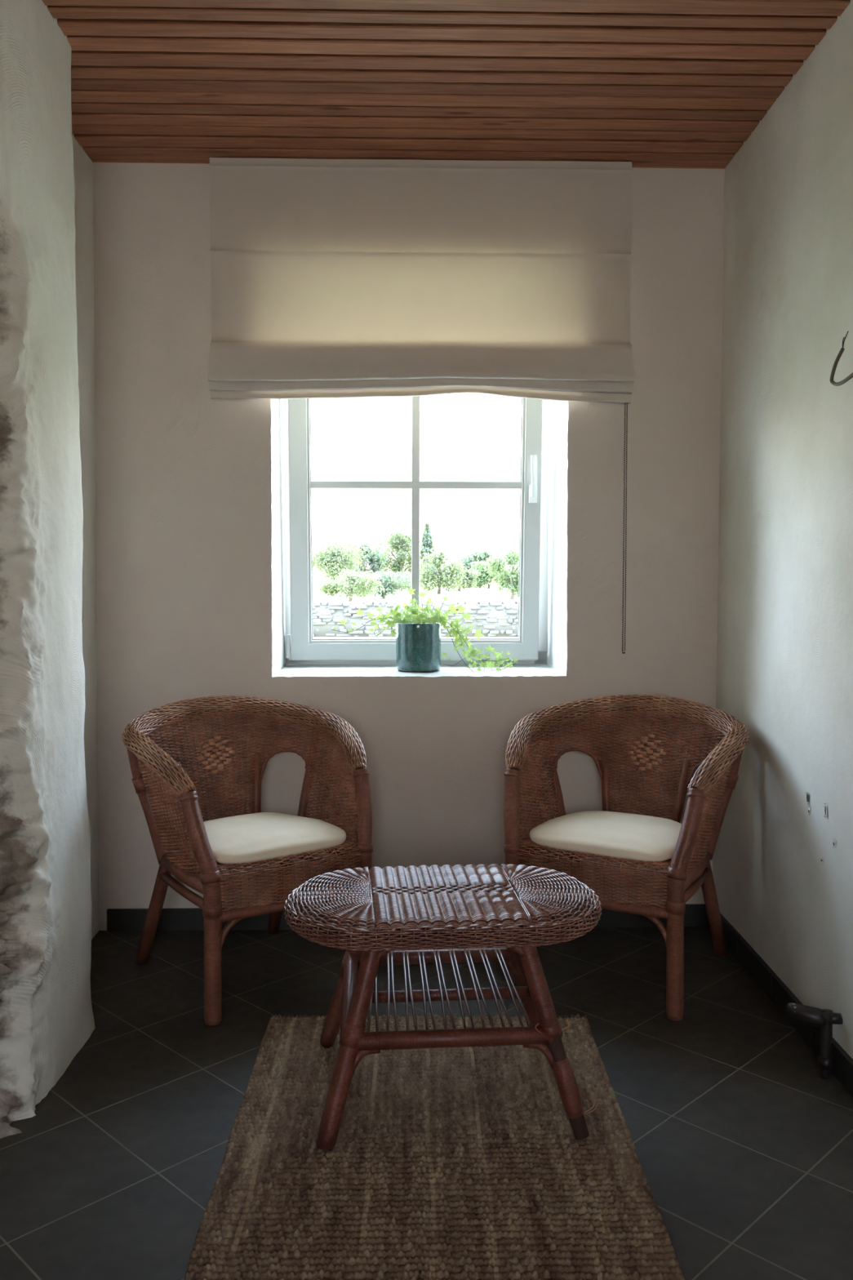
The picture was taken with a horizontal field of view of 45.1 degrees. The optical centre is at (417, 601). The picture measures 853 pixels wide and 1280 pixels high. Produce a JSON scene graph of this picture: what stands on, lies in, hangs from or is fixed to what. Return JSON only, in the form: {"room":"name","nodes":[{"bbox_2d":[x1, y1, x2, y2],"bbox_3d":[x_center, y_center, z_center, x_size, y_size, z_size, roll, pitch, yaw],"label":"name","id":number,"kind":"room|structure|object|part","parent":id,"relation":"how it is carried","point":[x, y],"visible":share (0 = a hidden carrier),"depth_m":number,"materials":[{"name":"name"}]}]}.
{"room":"sitting room","nodes":[
{"label":"sitting room","id":0,"kind":"room"},
{"bbox_2d":[0,0,98,1138],"bbox_3d":[-0.940,-0.142,0.835,0.257,2.600,5.523,0,2,0],"label":"wall","id":1,"kind":"structure","parent":0,"point":[49,846],"depth_m":2.32,"materials":[{"name":"paint"}]},
{"bbox_2d":[92,162,724,930],"bbox_3d":[-0.008,-0.226,3.656,2.500,2.680,0.620,0,2,-1],"label":"wall","id":2,"kind":"structure","parent":0,"point":[190,485],"depth_m":3.35,"materials":[{"name":"paint"}]},
{"bbox_2d":[106,903,709,931],"bbox_3d":[0.000,1.036,3.373,2.020,0.072,0.015,0,2,-1],"label":"baseboard","id":3,"kind":"structure","parent":2,"relation":"attached to","point":[695,914],"depth_m":3.35,"materials":[{"name":"black tile"}]},
{"bbox_2d":[284,395,548,665],"bbox_3d":[-0.003,-0.432,3.704,1.007,1.351,0.254,0,2,-1],"label":"window","id":4,"kind":"structure","parent":2,"relation":"in","point":[531,647],"depth_m":3.68,"materials":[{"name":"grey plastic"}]},
{"bbox_3d":[0.412,-0.433,3.624,0.030,0.168,0.044,0,7,-1],"label":"handle","id":5,"kind":"part","parent":4,"relation":"part of","materials":[{"name":"white plastic"}]},
{"bbox_2d":[395,622,440,671],"bbox_3d":[0.005,0.154,3.561,0.157,0.166,0.157,0,2,-1],"label":"plant pot","id":6,"kind":"object","parent":2,"relation":"on","point":[418,644],"depth_m":3.49,"materials":[{"name":"teal ceramic"}]},
{"bbox_2d":[207,157,634,653],"bbox_3d":[0.015,-0.616,3.280,1.346,1.569,0.080,0,2,-1],"label":"blind","id":7,"kind":"object","parent":2,"relation":"attached to","point":[331,278],"visible":1,"depth_m":3.26,"materials":[{"name":"fabric"}]},
{"bbox_3d":[0.015,-1.019,3.261,1.346,0.762,0.062,0,2,-1],"label":"fabric panel","id":8,"kind":"part","parent":7,"relation":"part of","materials":[{"name":"fabric"}]},
{"bbox_3d":[0.672,-0.259,3.320,0.015,0.854,0.004,0,2,-1],"label":"bead chain","id":9,"kind":"part","parent":7,"relation":"part of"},
{"bbox_2d":[331,587,519,671],"bbox_3d":[0.029,0.100,3.561,0.649,0.300,0.158,0,2,-1],"label":"ivy","id":10,"kind":"object","parent":2,"relation":"on","point":[418,635],"visible":0.98,"depth_m":3.52,"materials":[{"name":"green plant"}]},
{"bbox_2d":[0,926,852,1279],"bbox_3d":[0.000,1.186,0.931,2.900,0.100,5.600,0,2,0],"label":"floor","id":11,"kind":"structure","parent":0,"point":[744,1152],"depth_m":2.26,"materials":[{"name":"tile"}]},
{"bbox_2d":[121,695,373,1026],"bbox_3d":[-0.492,0.694,2.999,0.690,0.791,0.566,-1,2,-36],"label":"wicker armchair","id":12,"kind":"object","parent":11,"relation":"on","point":[171,794],"visible":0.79,"depth_m":3.00,"materials":[{"name":"wicker"}]},
{"bbox_3d":[-0.771,0.572,2.929,0.114,0.361,0.035,-1,2,-21],"label":"post","id":13,"kind":"part","parent":12,"relation":"part of","materials":[{"name":"wicker"}]},
{"bbox_3d":[-0.769,0.896,3.023,0.040,0.386,0.206,-1,2,-44],"label":"leg","id":14,"kind":"part","parent":12,"relation":"part of","materials":[{"name":"wood"}]},
{"bbox_3d":[-0.641,0.765,2.821,0.058,0.084,0.374,-1,2,-36],"label":"rail","id":15,"kind":"part","parent":12,"relation":"part of","materials":[{"name":"wood"}]},
{"bbox_3d":[-0.563,0.791,2.673,0.125,0.598,0.053,1,2,27],"label":"leg","id":16,"kind":"part","parent":12,"relation":"part of","materials":[{"name":"wood"}]},
{"bbox_3d":[-0.335,0.815,2.789,0.452,0.030,0.036,-1,2,-36],"label":"rail","id":17,"kind":"part","parent":12,"relation":"part of","materials":[{"name":"wood"}]},
{"bbox_2d":[203,812,346,864],"bbox_3d":[-0.454,0.664,2.947,0.441,0.054,0.372,-1,2,-36],"label":"cushion","id":18,"kind":"object","parent":12,"relation":"on","point":[249,838],"visible":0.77,"depth_m":2.85,"materials":[{"name":"fabric"}]},
{"bbox_3d":[-0.428,0.890,3.275,0.040,0.386,0.206,-1,2,-29],"label":"leg","id":19,"kind":"part","parent":12,"relation":"part of","materials":[{"name":"wood"}]},
{"bbox_3d":[-0.347,0.563,3.243,0.035,0.361,0.114,1,2,38],"label":"post","id":20,"kind":"part","parent":12,"relation":"part of","materials":[{"name":"wicker"}]},
{"bbox_3d":[-0.273,0.758,3.092,0.048,0.084,0.376,-1,2,-40],"label":"rail","id":21,"kind":"part","parent":12,"relation":"part of","materials":[{"name":"wicker"}]},
{"bbox_3d":[-0.156,0.783,2.974,0.053,0.598,0.125,0,2,-10],"label":"leg","id":22,"kind":"part","parent":12,"relation":"part of","materials":[{"name":"wood"}]},
{"bbox_2d":[183,1013,685,1279],"bbox_3d":[0.028,1.108,1.639,0.837,0.018,2.121,0,2,0],"label":"jute rug","id":23,"kind":"object","parent":11,"relation":"on","point":[468,1162],"visible":0.82,"depth_m":1.97,"materials":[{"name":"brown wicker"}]},
{"bbox_2d":[283,863,602,1151],"bbox_3d":[0.058,0.865,2.301,0.707,0.454,0.494,0,2,-5],"label":"wicker coffee table","id":24,"kind":"object","parent":23,"relation":"on","point":[504,913],"visible":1,"depth_m":2.15,"materials":[{"name":"brown wicker"}]},
{"bbox_3d":[-0.162,0.882,2.467,0.180,0.412,0.045,1,2,36],"label":"leg","id":25,"kind":"part","parent":24,"relation":"part of","materials":[{"name":"wood"}]},
{"bbox_3d":[-0.133,0.891,2.105,0.045,0.412,0.180,1,2,45],"label":"leg","id":26,"kind":"part","parent":24,"relation":"part of","materials":[{"name":"wood"}]},
{"bbox_3d":[-0.150,0.871,2.281,0.034,0.080,0.365,0,2,-2],"label":"shelf rail","id":27,"kind":"part","parent":24,"relation":"part of","materials":[{"name":"wood"}]},
{"bbox_3d":[-0.102,0.866,2.284,0.009,0.048,0.354,0,2,-1],"label":"shelf rod","id":28,"kind":"part","parent":24,"relation":"part of","materials":[{"name":"wicker"}]},
{"bbox_3d":[-0.090,0.866,2.285,0.008,0.048,0.353,0,2,-3],"label":"shelf rod","id":29,"kind":"part","parent":24,"relation":"part of","materials":[{"name":"wicker"}]},
{"bbox_3d":[-0.064,0.866,2.288,0.009,0.048,0.353,0,2,-1],"label":"shelf rod","id":30,"kind":"part","parent":24,"relation":"part of","materials":[{"name":"wicker"}]},
{"bbox_3d":[-0.051,0.866,2.289,0.008,0.048,0.353,0,2,-3],"label":"shelf rod","id":31,"kind":"part","parent":24,"relation":"part of","materials":[{"name":"wicker"}]},
{"bbox_3d":[-0.025,0.866,2.291,0.008,0.048,0.353,0,2,-2],"label":"shelf rod","id":32,"kind":"part","parent":24,"relation":"part of","materials":[{"name":"wicker"}]},
{"bbox_3d":[-0.013,0.866,2.292,0.008,0.048,0.353,0,2,-4],"label":"shelf rod","id":33,"kind":"part","parent":24,"relation":"part of","materials":[{"name":"wicker"}]},
{"bbox_3d":[0.014,0.866,2.294,0.008,0.048,0.353,0,2,-3],"label":"shelf rod","id":34,"kind":"part","parent":24,"relation":"part of","materials":[{"name":"wicker"}]},
{"bbox_3d":[0.025,0.866,2.295,0.008,0.048,0.353,0,2,-4],"label":"shelf rod","id":35,"kind":"part","parent":24,"relation":"part of","materials":[{"name":"wicker"}]},
{"bbox_3d":[0.044,0.854,2.477,0.399,0.033,0.033,0,2,-5],"label":"shelf rail","id":36,"kind":"part","parent":24,"relation":"part of","materials":[{"name":"wood"}]},
{"bbox_3d":[0.052,0.866,2.297,0.008,0.048,0.353,0,2,-3],"label":"shelf rod","id":37,"kind":"part","parent":24,"relation":"part of","materials":[{"name":"wicker"}]},
{"bbox_3d":[0.064,0.866,2.298,0.008,0.048,0.353,0,2,-5],"label":"shelf rod","id":38,"kind":"part","parent":24,"relation":"part of","materials":[{"name":"wicker"}]},
{"bbox_3d":[0.058,0.882,2.308,0.408,0.025,0.025,0,2,-4],"label":"shelf rail","id":39,"kind":"part","parent":24,"relation":"part of","materials":[{"name":"wood"}]},
{"bbox_3d":[0.072,0.899,2.118,0.418,0.035,0.035,0,2,-5],"label":"shelf rail","id":40,"kind":"part","parent":24,"relation":"part of","materials":[{"name":"wood"}]},
{"bbox_3d":[0.091,0.865,2.300,0.008,0.048,0.353,0,2,-4],"label":"shelf rod","id":41,"kind":"part","parent":24,"relation":"part of","materials":[{"name":"wicker"}]},
{"bbox_3d":[0.103,0.865,2.301,0.008,0.048,0.353,0,2,-5],"label":"shelf rod","id":42,"kind":"part","parent":24,"relation":"part of","materials":[{"name":"wicker"}]},
{"bbox_3d":[0.129,0.865,2.303,0.009,0.048,0.353,0,2,-4],"label":"shelf rod","id":43,"kind":"part","parent":24,"relation":"part of","materials":[{"name":"wicker"}]},
{"bbox_3d":[0.141,0.865,2.304,0.008,0.048,0.353,0,2,-6],"label":"shelf rod","id":44,"kind":"part","parent":24,"relation":"part of","materials":[{"name":"wicker"}]},
{"bbox_3d":[0.168,0.865,2.306,0.008,0.048,0.353,0,2,-5],"label":"shelf rod","id":45,"kind":"part","parent":24,"relation":"part of","materials":[{"name":"wicker"}]},
{"bbox_3d":[0.180,0.865,2.307,0.008,0.048,0.353,0,2,-7],"label":"shelf rod","id":46,"kind":"part","parent":24,"relation":"part of","materials":[{"name":"wicker"}]},
{"bbox_3d":[0.207,0.865,2.309,0.008,0.048,0.353,0,2,-5],"label":"shelf rod","id":47,"kind":"part","parent":24,"relation":"part of","materials":[{"name":"wicker"}]},
{"bbox_3d":[0.219,0.865,2.310,0.008,0.048,0.353,0,2,-7],"label":"shelf rod","id":48,"kind":"part","parent":24,"relation":"part of","materials":[{"name":"wicker"}]},
{"bbox_3d":[0.249,0.881,2.499,0.045,0.412,0.180,1,2,45],"label":"leg","id":49,"kind":"part","parent":24,"relation":"part of","materials":[{"name":"wood"}]},
{"bbox_3d":[0.267,0.870,2.314,0.034,0.080,0.365,0,2,-7],"label":"shelf rail","id":50,"kind":"part","parent":24,"relation":"part of","materials":[{"name":"wood"}]},
{"bbox_3d":[0.302,0.971,2.121,0.115,0.250,0.030,1,2,36],"label":"leg","id":51,"kind":"part","parent":24,"relation":"part of","materials":[{"name":"brown wood"}]},
{"bbox_2d":[502,694,749,1021],"bbox_3d":[0.606,0.694,3.024,0.690,0.791,0.566,1,2,31],"label":"wicker armchair","id":52,"kind":"object","parent":11,"relation":"on","point":[713,782],"visible":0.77,"depth_m":3.07,"materials":[{"name":"wicker"}]},
{"bbox_3d":[0.275,0.783,2.966,0.053,0.598,0.125,0,2,4],"label":"leg","id":53,"kind":"part","parent":52,"relation":"part of","materials":[{"name":"wood"}]},
{"bbox_3d":[0.379,0.758,3.096,0.048,0.084,0.376,1,2,34],"label":"rail","id":54,"kind":"part","parent":52,"relation":"part of","materials":[{"name":"wicker"}]},
{"bbox_3d":[0.438,0.563,3.253,0.035,0.361,0.114,-1,2,-44],"label":"post","id":55,"kind":"part","parent":52,"relation":"part of","materials":[{"name":"wicker"}]},
{"bbox_3d":[0.517,0.889,3.292,0.040,0.386,0.206,1,2,24],"label":"leg","id":56,"kind":"part","parent":52,"relation":"part of","materials":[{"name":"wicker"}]},
{"bbox_2d":[529,810,681,862],"bbox_3d":[0.574,0.663,2.969,0.441,0.054,0.372,1,2,31],"label":"cushion","id":57,"kind":"object","parent":52,"relation":"on","point":[620,835],"visible":0.93,"depth_m":2.87,"materials":[{"name":"fabric"}]},
{"bbox_3d":[0.470,0.815,2.800,0.452,0.030,0.036,1,2,31],"label":"rail","id":58,"kind":"part","parent":52,"relation":"part of","materials":[{"name":"wood"}]},
{"bbox_3d":[0.709,0.790,2.706,0.125,0.598,0.053,-1,2,-32],"label":"leg","id":59,"kind":"part","parent":52,"relation":"part of","materials":[{"name":"wood"}]},
{"bbox_3d":[0.774,0.764,2.858,0.048,0.084,0.376,1,2,28],"label":"rail","id":60,"kind":"part","parent":52,"relation":"part of","materials":[{"name":"wood"}]},
{"bbox_3d":[0.880,0.895,3.074,0.040,0.386,0.206,1,2,38],"label":"leg","id":61,"kind":"part","parent":52,"relation":"part of","materials":[{"name":"wood"}]},
{"bbox_3d":[0.890,0.570,2.981,0.114,0.361,0.035,0,2,16],"label":"post","id":62,"kind":"part","parent":52,"relation":"part of","materials":[{"name":"wicker"}]},
{"bbox_2d":[41,0,850,168],"bbox_3d":[0.000,-1.385,0.764,2.900,0.091,5.700,0,2,0],"label":"ceiling","id":63,"kind":"structure","parent":0,"point":[645,83],"depth_m":2.71,"materials":[{"name":"brown wood"}]},
{"bbox_2d":[712,0,852,1058],"bbox_3d":[0.990,-0.152,0.821,0.029,2.620,5.450,0,2,0],"label":"wall","id":64,"kind":"structure","parent":0,"point":[783,856],"depth_m":2.71,"materials":[{"name":"paint"}]},
{"bbox_2d":[720,912,852,1097],"bbox_3d":[0.973,1.102,0.850,0.016,0.072,5.096,0,2,0],"label":"baseboard","id":65,"kind":"structure","parent":64,"relation":"attached to","point":[777,991],"depth_m":2.74,"materials":[{"name":"black tile"}]},
{"bbox_2d":[786,1002,843,1078],"bbox_3d":[0.925,1.018,2.388,0.128,0.160,0.043,1,2,19],"label":"valve","id":66,"kind":"object","parent":64,"relation":"attached to","point":[824,1019],"visible":1,"depth_m":2.37,"materials":[{"name":"black metal"}]},
{"bbox_2d":[830,331,852,386],"bbox_3d":[0.972,-0.548,2.292,0.022,0.116,0.174,0,2,-14],"label":"cable","id":67,"kind":"object","parent":64,"relation":"attached to","point":[833,382],"visible":1,"depth_m":2.34,"materials":[{"name":"brown plastic"}]},
{"label":"outside","id":68,"kind":"structure","parent":0,"visible":0},
{"bbox_2d":[311,576,518,639],"bbox_3d":[0.000,-2.626,132.001,180.000,0.918,255.950,0,2,0],"label":"meadow","id":69,"kind":"structure","parent":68,"point":[479,594],"depth_m":41.78,"materials":[{"name":"white"}]},
{"bbox_2d":[311,539,319,579],"bbox_3d":[-5.996,-1.662,45.084,4.004,2.577,3.276,0,2,0],"label":"leafy tree","id":70,"kind":"object","parent":69,"relation":"on","point":[314,571],"visible":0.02,"depth_m":44.68,"materials":[{"name":"green plant"}]},
{"bbox_2d":[311,538,366,595],"bbox_3d":[-3.391,-1.413,41.996,2.746,2.447,2.089,0,2,0],"label":"leafy tree","id":71,"kind":"object","parent":69,"relation":"on","point":[332,557],"visible":0.83,"depth_m":41.69,"materials":[{"name":"green plant"}]},
{"bbox_2d":[315,568,385,601],"bbox_3d":[-2.462,-0.609,38.040,2.583,1.334,1.964,0,2,0],"label":"bush","id":72,"kind":"object","parent":69,"relation":"on","point":[364,582],"visible":1,"depth_m":37.79,"materials":[{"name":"green plant"}]},
{"bbox_2d":[350,542,388,582],"bbox_3d":[-2.369,-1.683,48.020,2.087,2.260,1.536,0,2,0],"label":"leafy tree","id":73,"kind":"object","parent":69,"relation":"on","point":[375,566],"visible":0.44,"depth_m":47.92,"materials":[{"name":"green plant"}]},
{"bbox_2d":[352,570,422,598],"bbox_3d":[-1.273,-0.636,39.847,2.914,1.161,2.001,0,2,0],"label":"bush","id":74,"kind":"object","parent":69,"relation":"on","point":[393,584],"visible":0.55,"depth_m":39.62,"materials":[{"name":"green plant"}]},
{"bbox_2d":[371,525,422,578],"bbox_3d":[-0.949,-2.185,49.974,2.478,3.040,1.999,0,2,0],"label":"leafy tree","id":75,"kind":"object","parent":69,"relation":"on","point":[405,544],"visible":0.62,"depth_m":49.67,"materials":[{"name":"green plant"}]},
{"bbox_2d":[312,600,518,636],"bbox_3d":[-0.011,0.345,21.515,18.503,0.794,0.660,0,2,0],"label":"stone wall","id":76,"kind":"structure","parent":69,"relation":"on","point":[493,618],"depth_m":21.30,"materials":[{"name":"stone"}]},
{"bbox_2d":[419,523,440,573],"bbox_3d":[0.509,-2.374,52.001,1.885,3.206,1.756,0,2,0],"label":"conifer tree","id":77,"kind":"object","parent":69,"relation":"on","point":[427,539],"visible":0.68,"depth_m":51.75,"materials":[{"name":"green plant"}]},
{"bbox_2d":[410,549,466,594],"bbox_3d":[0.934,-1.288,44.005,2.403,1.953,1.898,0,2,0],"label":"leafy tree","id":78,"kind":"object","parent":69,"relation":"on","point":[452,574],"visible":0.97,"depth_m":43.70,"materials":[{"name":"green plant"}]},
{"bbox_2d":[440,568,480,591],"bbox_3d":[1.834,-0.960,46.095,2.117,1.057,1.471,0,2,0],"label":"leafy tree","id":79,"kind":"object","parent":69,"relation":"on","point":[468,579],"visible":0.55,"depth_m":45.77,"materials":[{"name":"green plant"}]},
{"bbox_2d":[453,548,494,579],"bbox_3d":[3.300,-2.094,60.018,2.588,2.018,2.111,0,2,0],"label":"leafy tree","id":80,"kind":"object","parent":69,"relation":"on","point":[476,556],"visible":0.52,"depth_m":59.37,"materials":[{"name":"green plant"}]},
{"bbox_2d":[468,560,508,588],"bbox_3d":[3.427,-1.235,47.968,2.070,1.374,1.386,0,2,0],"label":"leafy tree","id":81,"kind":"object","parent":69,"relation":"on","point":[482,580],"visible":0.52,"depth_m":47.76,"materials":[{"name":"green plant"}]},
{"bbox_2d":[484,545,519,599],"bbox_3d":[3.697,-1.130,39.942,2.226,2.129,1.702,0,2,0],"label":"leafy tree","id":82,"kind":"object","parent":69,"relation":"on","point":[512,558],"visible":0.59,"depth_m":39.81,"materials":[{"name":"green plant"}]}
]}

